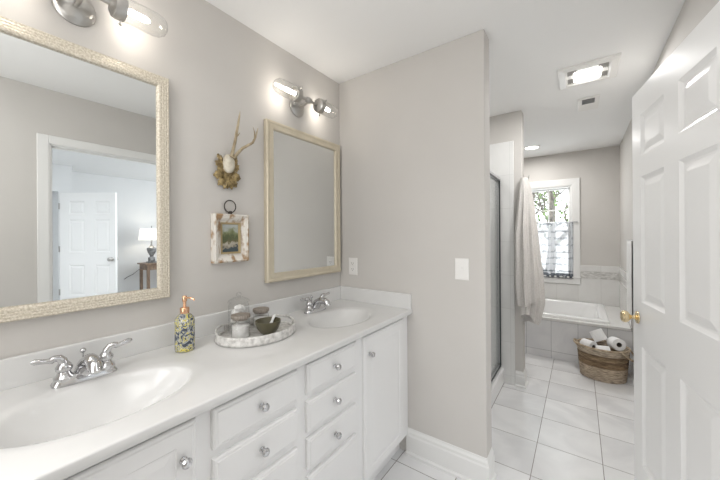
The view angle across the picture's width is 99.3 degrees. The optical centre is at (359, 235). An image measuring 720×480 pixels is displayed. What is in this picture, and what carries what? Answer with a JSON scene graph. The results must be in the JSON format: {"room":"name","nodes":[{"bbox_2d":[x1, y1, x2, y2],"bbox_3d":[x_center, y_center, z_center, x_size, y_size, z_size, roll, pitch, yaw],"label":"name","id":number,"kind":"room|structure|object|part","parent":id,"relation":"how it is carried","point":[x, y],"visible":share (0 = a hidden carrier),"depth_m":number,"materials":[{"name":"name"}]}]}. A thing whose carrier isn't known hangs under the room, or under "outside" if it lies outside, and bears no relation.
{"room":"bathroom","nodes":[
{"label":"bathroom","id":0,"kind":"room"},
{"bbox_2d":[0,0,339,358],"bbox_3d":[0.089,0.127,2.636,0.120,2.440,5.829,0,0,36],"label":"wall","id":1,"kind":"structure","parent":0,"point":[217,68],"depth_m":1.40,"materials":[{"name":"paint"}]},
{"bbox_2d":[0,15,169,322],"bbox_3d":[-0.967,-0.194,1.036,0.029,0.903,0.583,0,0,36],"label":"wall mirror","id":2,"kind":"object","parent":1,"relation":"attached to","point":[85,194],"visible":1,"depth_m":1.04,"materials":[{"name":"clear glass"}]},
{"bbox_2d":[51,0,167,37],"bbox_3d":[-0.916,-0.782,1.004,0.156,0.119,0.501,0,0,36],"label":"sconce","id":3,"kind":"object","parent":1,"relation":"attached to","point":[81,13],"visible":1,"depth_m":1.05,"materials":[{"name":"silver metal"}]},
{"bbox_3d":[-0.969,-0.780,1.042,0.025,0.116,0.116,0,0,36],"label":"wall plate","id":4,"kind":"part","parent":3,"relation":"part of","materials":[{"name":"silver metal"}]},
{"bbox_3d":[-0.930,-0.787,1.014,0.087,0.033,0.016,0,0,36],"label":"arm","id":5,"kind":"part","parent":3,"relation":"part of","materials":[{"name":"silver metal"}]},
{"bbox_3d":[-0.814,-0.799,1.110,0.020,0.021,0.092,0,0,36],"label":"bulb","id":6,"kind":"part","parent":3,"relation":"part of","materials":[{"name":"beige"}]},
{"bbox_3d":[-0.799,-0.799,1.132,0.084,0.084,0.156,0,0,36],"label":"lamp shade","id":7,"kind":"part","parent":3,"relation":"part of","materials":[{"name":"clear glass"}]},
{"bbox_2d":[0,286,340,391],"bbox_3d":[-0.758,0.413,1.331,0.019,0.093,2.138,0,0,36],"label":"backsplash","id":8,"kind":"structure","parent":1,"relation":"attached to","point":[15,371],"depth_m":1.16,"materials":[{"name":"stone"}]},
{"bbox_2d":[211,200,248,263],"bbox_3d":[-0.632,-0.021,1.498,0.033,0.305,0.184,0,0,36],"label":"picture","id":9,"kind":"object","parent":1,"relation":"attached to","point":[229,232],"visible":1,"depth_m":1.49,"materials":[{"name":"white wood"}]},
{"bbox_2d":[222,224,237,251],"bbox_3d":[-0.640,0.015,1.504,0.008,0.140,0.090,0,0,36],"label":"painting","id":10,"kind":"object","parent":9,"relation":"attached to","point":[229,231],"depth_m":1.50},
{"bbox_2d":[213,112,257,189],"bbox_3d":[-0.595,-0.413,1.499,0.098,0.379,0.215,0,0,36],"label":"antler mount","id":11,"kind":"object","parent":1,"relation":"attached to","point":[227,165],"visible":1,"depth_m":1.47,"materials":[{"name":"brown wood"}]},
{"bbox_3d":[-0.631,-0.347,1.479,0.030,0.092,0.062,0,0,36],"label":"skull plate","id":12,"kind":"part","parent":11,"relation":"part of","materials":[{"name":"white"}]},
{"bbox_2d":[263,118,340,282],"bbox_3d":[-0.332,-0.188,1.922,0.030,0.896,0.626,0,0,36],"label":"wall mirror","id":13,"kind":"object","parent":1,"relation":"attached to","point":[302,169],"visible":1,"depth_m":1.87,"materials":[{"name":"clear glass"}]},
{"bbox_2d":[273,130,334,272],"bbox_3d":[-0.334,-0.188,1.924,0.009,0.804,0.534,0,0,36],"label":"mirror glass","id":14,"kind":"object","parent":13,"relation":"attached to","point":[303,167],"depth_m":1.89,"materials":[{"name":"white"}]},
{"bbox_2d":[272,78,337,118],"bbox_3d":[-0.324,-0.785,1.831,0.156,0.119,0.501,0,0,36],"label":"sconce","id":15,"kind":"object","parent":1,"relation":"attached to","point":[295,93],"visible":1,"depth_m":1.84,"materials":[{"name":"silver metal"}]},
{"bbox_3d":[-0.391,-0.801,1.700,0.021,0.020,0.092,0,0,36],"label":"bulb","id":16,"kind":"part","parent":15,"relation":"part of","materials":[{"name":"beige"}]},
{"bbox_2d":[289,86,302,104],"bbox_3d":[-0.357,-0.792,1.742,0.107,0.104,0.044,0,0,36],"label":"socket","id":17,"kind":"object","parent":15,"relation":"attached to","point":[296,96],"depth_m":1.73,"materials":[{"name":"silver metal"}]},
{"bbox_3d":[-0.377,-0.783,1.869,0.025,0.116,0.116,0,0,36],"label":"wall plate","id":18,"kind":"part","parent":15,"relation":"part of","materials":[{"name":"silver metal"}]},
{"bbox_2d":[313,98,326,115],"bbox_3d":[-0.250,-0.793,1.892,0.107,0.104,0.044,0,0,36],"label":"socket","id":19,"kind":"object","parent":15,"relation":"attached to","point":[319,107],"depth_m":1.87,"materials":[{"name":"silver metal"}]},
{"bbox_2d":[339,29,496,479],"bbox_3d":[0.296,0.125,1.945,1.023,2.440,0.137,0,0,36],"label":"wall","id":20,"kind":"structure","parent":0,"point":[414,131],"depth_m":1.80,"materials":[{"name":"paint"}]},
{"bbox_2d":[349,258,356,274],"bbox_3d":[-0.050,0.217,2.134,0.074,0.120,0.008,0,0,36],"label":"wall outlet","id":21,"kind":"object","parent":20,"relation":"attached to","point":[352,261],"visible":1,"depth_m":2.13,"materials":[{"name":"white plastic"}]},
{"bbox_2d":[455,258,468,279],"bbox_3d":[0.561,0.188,1.693,0.076,0.120,0.014,0,0,36],"label":"light switch","id":22,"kind":"object","parent":20,"relation":"attached to","point":[461,264],"visible":1,"depth_m":1.69,"materials":[{"name":"white plastic"}]},
{"bbox_3d":[0.562,0.188,1.694,0.032,0.066,0.002,0,0,36],"label":"rocker frame","id":23,"kind":"part","parent":22,"relation":"part of","materials":[{"name":"white plastic"}]},
{"bbox_2d":[205,0,684,157],"bbox_3d":[0.867,-1.149,2.074,2.055,0.100,5.829,0,0,36],"label":"ceiling","id":24,"kind":"structure","parent":0,"point":[343,40],"depth_m":1.72,"materials":[{"name":"white paint"}]},
{"bbox_2d":[524,145,540,149],"bbox_3d":[2.167,-1.101,3.856,0.190,0.008,0.190,0,0,36],"label":"recessed light","id":25,"kind":"object","parent":24,"relation":"in","point":[533,146],"visible":0.98,"depth_m":3.85,"materials":[{"name":"white plastic"}]},
{"bbox_2d":[577,94,599,111],"bbox_3d":[1.911,-1.098,2.563,0.144,0.012,0.310,0,0,36],"label":"ceiling vent","id":26,"kind":"object","parent":24,"relation":"in","point":[592,102],"visible":1,"depth_m":2.54,"materials":[{"name":"white plastic"}]},
{"bbox_2d":[582,98,594,104],"bbox_3d":[1.866,-1.095,2.502,0.084,0.005,0.098,0,0,36],"label":"grille","id":27,"kind":"object","parent":26,"relation":"attached to","point":[585,101],"depth_m":2.50,"materials":[{"name":"grey metal"}]},
{"bbox_2d":[557,53,620,89],"bbox_3d":[1.539,-1.093,2.073,0.326,0.020,0.326,0,0,36],"label":"recessed light","id":28,"kind":"object","parent":24,"relation":"in","point":[603,68],"visible":1,"depth_m":2.05,"materials":[{"name":"white plastic"}]},
{"bbox_2d":[567,70,576,76],"bbox_3d":[1.433,-1.094,2.069,0.052,0.004,0.070,0,0,36],"label":"grille","id":29,"kind":"object","parent":28,"relation":"attached to","point":[574,73],"depth_m":2.07,"materials":[{"name":"grey"}]},
{"bbox_2d":[566,62,609,84],"bbox_3d":[1.539,-1.099,2.073,0.236,0.005,0.236,0,0,36],"label":"light panel","id":30,"kind":"object","parent":28,"relation":"on","point":[599,71],"depth_m":2.07,"materials":[{"name":"white plastic"}]},
{"bbox_2d":[599,70,607,76],"bbox_3d":[1.645,-1.095,2.077,0.052,0.004,0.070,0,0,36],"label":"grille","id":31,"kind":"object","parent":28,"relation":"attached to","point":[604,73],"depth_m":2.07,"materials":[{"name":"grey"}]},
{"bbox_2d":[599,62,608,67],"bbox_3d":[1.570,-1.095,1.971,0.052,0.004,0.070,0,0,36],"label":"grille","id":32,"kind":"object","parent":28,"relation":"attached to","point":[604,65],"depth_m":1.97,"materials":[{"name":"grey"}]},
{"bbox_2d":[374,353,634,479],"bbox_3d":[0.883,1.391,2.072,2.055,0.100,5.829,0,0,36],"label":"floor","id":33,"kind":"structure","parent":0,"point":[566,424],"depth_m":2.08,"materials":[{"name":"tile"}]},
{"bbox_2d":[64,316,407,479],"bbox_3d":[-0.522,0.917,1.171,0.581,0.864,2.129,0,0,36],"label":"vanity cabinet","id":34,"kind":"object","parent":33,"relation":"on","point":[342,414],"visible":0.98,"depth_m":1.18,"materials":[{"name":"white paint"}]},
{"bbox_3d":[-0.551,0.858,0.699,0.018,0.713,0.348,0,0,36],"label":"cabinet door","id":35,"kind":"part","parent":34,"relation":"part of","materials":[{"name":"white paint"}]},
{"bbox_3d":[-0.459,0.592,0.801,0.016,0.022,0.022,0,0,36],"label":"knob","id":36,"kind":"part","parent":34,"relation":"part of","materials":[{"name":"silver metal"}]},
{"bbox_2d":[0,286,412,479],"bbox_3d":[-0.533,0.472,1.170,0.571,0.214,2.138,0,0,36],"label":"countertop","id":37,"kind":"structure","parent":34,"relation":"on","point":[46,433],"depth_m":0.98,"materials":[{"name":"stone"}]},
{"bbox_2d":[30,338,131,388],"bbox_3d":[-0.877,0.409,0.980,0.186,0.098,0.173,0,0,-12],"label":"faucet","id":38,"kind":"object","parent":37,"relation":"on","point":[90,366],"visible":1,"depth_m":0.94,"materials":[{"name":"silver metal"}]},
{"bbox_3d":[-0.925,0.381,0.915,0.024,0.041,0.085,0,0,27],"label":"lever","id":39,"kind":"part","parent":38,"relation":"part of","materials":[{"name":"silver metal"}]},
{"bbox_3d":[-0.911,0.418,0.942,0.050,0.054,0.050,0,0,36],"label":"handle","id":40,"kind":"part","parent":38,"relation":"part of","materials":[{"name":"silver metal"}]},
{"bbox_3d":[-0.906,0.413,1.001,0.017,0.088,0.017,0,0,36],"label":"lift rod","id":41,"kind":"part","parent":38,"relation":"part of","materials":[{"name":"silver metal"}]},
{"bbox_3d":[-0.881,0.446,0.984,0.058,0.026,0.162,0,0,36],"label":"plate","id":42,"kind":"part","parent":38,"relation":"part of","materials":[{"name":"silver metal"}]},
{"bbox_3d":[-0.847,0.413,0.959,0.151,0.087,0.060,0,0,36],"label":"spout","id":43,"kind":"part","parent":38,"relation":"part of","materials":[{"name":"silver metal"}]},
{"bbox_3d":[-0.852,0.417,1.025,0.050,0.054,0.050,0,0,36],"label":"handle","id":44,"kind":"part","parent":38,"relation":"part of","materials":[{"name":"silver metal"}]},
{"bbox_3d":[-0.831,0.381,1.047,0.024,0.041,0.085,0,0,44],"label":"lever","id":45,"kind":"part","parent":38,"relation":"part of","materials":[{"name":"silver metal"}]},
{"bbox_2d":[174,295,194,352],"bbox_3d":[-0.698,0.349,1.218,0.071,0.217,0.071,0,0,-34],"label":"soap dispenser","id":46,"kind":"object","parent":37,"relation":"on","point":[184,323],"visible":1,"depth_m":1.19,"materials":[{"name":"multicoloured glass"}]},
{"bbox_2d":[174,313,194,352],"bbox_3d":[-0.698,0.383,1.218,0.071,0.150,0.071,0,0,36],"label":"bottle","id":47,"kind":"object","parent":46,"relation":"attached to","point":[184,323],"depth_m":1.19,"materials":[{"name":"multicoloured ceramic"}]},
{"bbox_2d":[215,314,294,347],"bbox_3d":[-0.470,0.430,1.401,0.311,0.052,0.363,0,0,36],"label":"tray","id":48,"kind":"object","parent":37,"relation":"on","point":[286,329],"visible":0.79,"depth_m":1.31,"materials":[{"name":"white stone"}]},
{"bbox_2d":[227,302,245,323],"bbox_3d":[-0.567,0.356,1.431,0.098,0.183,0.098,0,0,36],"label":"glass jar","id":49,"kind":"object","parent":48,"relation":"on","point":[238,308],"visible":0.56,"depth_m":1.41,"materials":[{"name":"glass"}]},
{"bbox_2d":[231,312,249,337],"bbox_3d":[-0.524,0.398,1.345,0.081,0.099,0.081,0,0,36],"label":"glass jar","id":50,"kind":"object","parent":48,"relation":"on","point":[239,330],"visible":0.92,"depth_m":1.32,"materials":[{"name":"clear glass"}]},
{"bbox_3d":[-0.524,0.359,1.345,0.081,0.022,0.081,0,0,36],"label":"lid","id":51,"kind":"part","parent":50,"relation":"part of","materials":[{"name":"brown wood"}]},
{"bbox_2d":[253,307,268,326],"bbox_3d":[-0.490,0.405,1.514,0.078,0.085,0.078,0,0,36],"label":"glass jar","id":52,"kind":"object","parent":48,"relation":"on","point":[258,310],"visible":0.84,"depth_m":1.49,"materials":[{"name":"clear glass"}]},
{"bbox_3d":[-0.490,0.373,1.514,0.078,0.022,0.078,0,0,36],"label":"lid","id":53,"kind":"part","parent":52,"relation":"part of","materials":[{"name":"brown wood"}]},
{"bbox_2d":[255,317,280,334],"bbox_3d":[-0.415,0.415,1.381,0.113,0.065,0.113,0,0,36],"label":"bowl","id":54,"kind":"object","parent":48,"relation":"on","point":[263,325],"visible":0.91,"depth_m":1.35,"materials":[{"name":"green ceramic"}]},
{"bbox_2d":[300,292,330,313],"bbox_3d":[-0.264,0.406,1.835,0.186,0.098,0.173,0,0,-12],"label":"faucet","id":55,"kind":"object","parent":37,"relation":"on","point":[319,304],"visible":1,"depth_m":1.79,"materials":[{"name":"silver metal"}]},
{"bbox_3d":[-0.313,0.378,1.770,0.024,0.041,0.085,0,0,27],"label":"lever","id":56,"kind":"part","parent":55,"relation":"part of","materials":[{"name":"silver metal"}]},
{"bbox_3d":[-0.299,0.414,1.798,0.050,0.054,0.050,0,0,36],"label":"handle","id":57,"kind":"part","parent":55,"relation":"part of","materials":[{"name":"silver metal"}]},
{"bbox_3d":[-0.269,0.442,1.839,0.058,0.026,0.162,0,0,36],"label":"plate","id":58,"kind":"part","parent":55,"relation":"part of","materials":[{"name":"silver metal"}]},
{"bbox_3d":[-0.234,0.410,1.814,0.151,0.087,0.060,0,0,36],"label":"spout","id":59,"kind":"part","parent":55,"relation":"part of","materials":[{"name":"silver metal"}]},
{"bbox_3d":[-0.218,0.377,1.902,0.024,0.041,0.085,0,0,44],"label":"lever","id":60,"kind":"part","parent":55,"relation":"part of","materials":[{"name":"silver metal"}]},
{"bbox_3d":[-0.329,0.704,1.010,0.018,0.118,0.322,0,0,36],"label":"drawer","id":61,"kind":"part","parent":34,"relation":"part of","materials":[{"name":"white paint"}]},
{"bbox_3d":[-0.330,0.559,1.010,0.018,0.118,0.322,0,0,36],"label":"drawer","id":62,"kind":"part","parent":34,"relation":"part of","materials":[{"name":"white paint"}]},
{"bbox_3d":[-0.329,0.849,1.010,0.018,0.118,0.322,0,0,36],"label":"drawer","id":63,"kind":"part","parent":34,"relation":"part of","materials":[{"name":"white paint"}]},
{"bbox_3d":[-0.113,0.848,1.311,0.018,0.118,0.319,0,0,36],"label":"drawer","id":64,"kind":"part","parent":34,"relation":"part of","materials":[{"name":"white paint"}]},
{"bbox_3d":[-0.114,0.703,1.311,0.018,0.118,0.319,0,0,36],"label":"drawer","id":65,"kind":"part","parent":34,"relation":"part of","materials":[{"name":"white paint"}]},
{"bbox_3d":[-0.115,0.558,1.311,0.018,0.118,0.319,0,0,36],"label":"drawer","id":66,"kind":"part","parent":34,"relation":"part of","materials":[{"name":"white paint"}]},
{"bbox_3d":[-0.111,1.063,1.311,0.018,0.258,0.319,0,0,36],"label":"drawer","id":67,"kind":"part","parent":34,"relation":"part of","materials":[{"name":"white paint"}]},
{"bbox_3d":[0.136,0.854,1.659,0.018,0.713,0.410,0,0,36],"label":"cabinet door","id":68,"kind":"part","parent":34,"relation":"part of","materials":[{"name":"white paint"}]},
{"bbox_2d":[491,366,503,406],"bbox_3d":[0.921,1.271,2.323,0.106,0.140,1.178,0,0,36],"label":"shower curb","id":69,"kind":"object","parent":33,"relation":"on","point":[497,383],"depth_m":2.56,"materials":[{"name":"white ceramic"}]},
{"bbox_2d":[490,171,500,382],"bbox_3d":[0.924,0.338,2.318,0.046,1.724,1.176,0,0,36],"label":"shower door","id":70,"kind":"structure","parent":69,"relation":"on","point":[493,176],"depth_m":2.78,"materials":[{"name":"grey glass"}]},
{"bbox_3d":[0.916,-0.506,2.320,0.040,0.035,1.176,0,0,36],"label":"header rail","id":71,"kind":"part","parent":70,"relation":"part of","materials":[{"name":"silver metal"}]},
{"bbox_2d":[525,306,632,372],"bbox_3d":[2.179,1.114,3.883,1.813,0.436,1.073,0,0,36],"label":"tub surround","id":72,"kind":"object","parent":33,"relation":"on","point":[553,337],"visible":0.39,"depth_m":3.26,"materials":[{"name":"tile"}]},
{"bbox_2d":[543,298,609,323],"bbox_3d":[2.194,1.075,3.905,1.482,0.408,0.973,0,0,36],"label":"bathtub","id":73,"kind":"object","parent":72,"relation":"in","point":[577,310],"visible":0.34,"depth_m":3.92,"materials":[{"name":"white ceramic"}]},
{"bbox_2d":[573,338,633,383],"bbox_3d":[2.288,1.173,2.874,0.469,0.315,0.347,0,0,36],"label":"wicker basket","id":74,"kind":"object","parent":33,"relation":"on","point":[605,366],"visible":0.91,"depth_m":2.76,"materials":[{"name":"brown wicker"}]},
{"bbox_2d":[580,338,596,347],"bbox_3d":[2.192,1.059,2.936,0.108,0.108,0.100,0,-1,-15],"label":"toilet roll","id":75,"kind":"object","parent":74,"relation":"in","point":[586,342],"visible":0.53,"depth_m":2.91,"materials":[{"name":"paper"}]},
{"bbox_2d":[589,329,607,341],"bbox_3d":[2.283,0.961,2.932,0.108,0.139,0.142,0,0,-25],"label":"toilet roll","id":76,"kind":"object","parent":74,"relation":"in","point":[598,335],"visible":0.98,"depth_m":2.90,"materials":[{"name":"paper"}]},
{"bbox_2d":[595,345,610,350],"bbox_3d":[2.239,1.075,2.820,0.106,0.113,0.108,0,0,28],"label":"toilet roll","id":77,"kind":"object","parent":74,"relation":"in","point":[596,346],"visible":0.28,"depth_m":2.80,"materials":[{"name":"paper"}]},
{"bbox_2d":[607,337,625,350],"bbox_3d":[2.357,0.998,2.814,0.108,0.117,0.110,0,0,15],"label":"toilet roll","id":78,"kind":"object","parent":74,"relation":"in","point":[618,344],"visible":0.99,"depth_m":2.77,"materials":[{"name":"paper"}]},
{"bbox_3d":[2.415,1.081,2.727,0.216,0.093,0.083,0,0,-37],"label":"handle","id":79,"kind":"part","parent":74,"relation":"part of","materials":[{"name":"beige wicker"}]},
{"bbox_2d":[489,110,524,371],"bbox_3d":[1.059,0.121,3.031,0.997,2.440,0.120,0,0,36],"label":"wall","id":80,"kind":"structure","parent":0,"point":[507,127],"depth_m":2.72,"materials":[{"name":"paint"}]},
{"bbox_2d":[490,141,514,384],"bbox_3d":[0.996,0.251,2.997,0.933,2.180,0.010,0,0,36],"label":"shower tile","id":81,"kind":"structure","parent":80,"relation":"attached to","point":[501,154],"depth_m":2.77,"materials":[{"name":"white tile"}]},
{"bbox_2d":[515,367,527,388],"bbox_3d":[1.449,1.271,2.741,0.085,0.135,0.144,0,0,36],"label":"baseboard","id":82,"kind":"structure","parent":80,"relation":"attached to","point":[521,381],"depth_m":2.70,"materials":[{"name":"white paint"}]},
{"bbox_2d":[524,146,619,284],"bbox_3d":[2.525,0.113,4.376,1.815,2.440,0.163,0,0,36],"label":"wall","id":83,"kind":"structure","parent":0,"point":[598,170],"depth_m":3.94,"materials":[{"name":"paint"}]},
{"bbox_2d":[530,178,580,284],"bbox_3d":[2.550,-0.049,4.353,0.947,1.406,0.170,0,0,36],"label":"window","id":84,"kind":"structure","parent":83,"relation":"in","point":[568,188],"depth_m":4.06,"materials":[{"name":"white paint"}]},
{"bbox_2d":[537,221,577,278],"bbox_3d":[2.500,0.202,4.275,0.890,0.766,0.030,0,0,36],"label":"cafe curtain","id":85,"kind":"object","parent":84,"relation":"hanging from","point":[555,238],"visible":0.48,"depth_m":4.15,"materials":[{"name":"white fabric"}]},
{"bbox_3d":[2.497,-0.173,4.274,0.890,0.011,0.012,0,0,36],"label":"curtain rod","id":86,"kind":"part","parent":85,"relation":"part of","materials":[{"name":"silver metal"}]},
{"bbox_2d":[544,278,619,306],"bbox_3d":[2.486,0.729,4.316,1.815,0.331,0.010,0,0,36],"label":"wall tile","id":87,"kind":"structure","parent":83,"relation":"attached to","point":[605,292],"depth_m":3.96,"materials":[{"name":"white tile"}]},
{"bbox_2d":[580,265,618,272],"bbox_3d":[2.478,0.435,4.317,1.803,0.078,0.016,0,0,36],"label":"trim","id":88,"kind":"structure","parent":83,"relation":"attached to","point":[610,269],"depth_m":3.90,"materials":[{"name":"white tile"}]},
{"bbox_2d":[619,0,719,358],"bbox_3d":[1.656,0.116,1.514,0.133,2.440,5.829,0,0,36],"label":"wall","id":89,"kind":"structure","parent":0,"point":[692,12],"depth_m":2.93,"materials":[{"name":"paint"}]},
{"bbox_2d":[619,267,626,280],"bbox_3d":[2.911,0.431,3.368,0.016,0.078,1.054,0,0,36],"label":"trim","id":90,"kind":"structure","parent":89,"relation":"attached to","point":[622,272],"depth_m":3.45,"materials":[{"name":"white tile"}]},
{"bbox_2d":[619,281,632,327],"bbox_3d":[2.911,0.726,3.359,0.010,0.331,1.038,0,0,36],"label":"wall tile","id":91,"kind":"structure","parent":89,"relation":"attached to","point":[622,290],"depth_m":3.44,"materials":[{"name":"white tile"}]},
{"bbox_2d":[626,239,632,314],"bbox_3d":[2.628,0.407,2.984,0.028,0.727,0.380,0,0,36],"label":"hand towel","id":92,"kind":"object","parent":89,"relation":"hanging from","point":[629,243],"visible":0.93,"depth_m":2.91,"materials":[{"name":"white fabric"}]},
{"bbox_2d":[630,358,633,383],"bbox_3d":[1.858,1.256,1.897,0.024,0.157,2.550,0,0,36],"label":"baseboard","id":93,"kind":"structure","parent":89,"relation":"attached to","point":[632,363],"depth_m":2.85,"materials":[{"name":"white paint"}]},
{"bbox_2d":[620,1,719,479],"bbox_3d":[1.213,0.318,1.167,0.171,2.018,0.808,0,0,26],"label":"door","id":94,"kind":"structure","parent":89,"relation":"in","point":[676,111],"depth_m":1.13,"materials":[{"name":"white paint"}]},
{"bbox_3d":[1.316,0.398,1.496,0.068,0.060,0.060,0,0,26],"label":"knob","id":95,"kind":"part","parent":94,"relation":"part of","materials":[{"name":"gold metal"}]},
{"label":"outside","id":96,"kind":"structure","parent":0,"visible":0},
{"bbox_2d":[534,190,567,221],"bbox_3d":[5.102,-1.344,8.451,4.973,7.731,4.497,0,0,36],"label":"tree","id":97,"kind":"object","parent":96,"point":[551,213],"visible":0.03,"depth_m":7.95,"materials":[{"name":"green plant"}]},
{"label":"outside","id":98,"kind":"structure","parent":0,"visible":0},
{"bbox_2d":[534,190,565,221],"bbox_3d":[9.861,-3.032,16.748,3.997,11.122,6.523,0,0,18],"label":"tree","id":99,"kind":"object","parent":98,"point":[545,193],"visible":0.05,"depth_m":15.66,"materials":[{"name":"green plant"}]},
{"bbox_3d":[1.481,-0.512,2.726,0.052,0.060,0.024,0,0,36],"label":"towel hook","id":100,"kind":"object","parent":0,"visible":0},
{"bbox_2d":[514,177,544,324],"bbox_3d":[1.478,0.138,2.673,0.222,1.280,0.183,0,0,-31],"label":"bath towel","id":101,"kind":"object","parent":100,"relation":"hanging from","point":[529,277],"visible":1,"depth_m":2.64,"materials":[{"name":"white fabric"}]}
]}

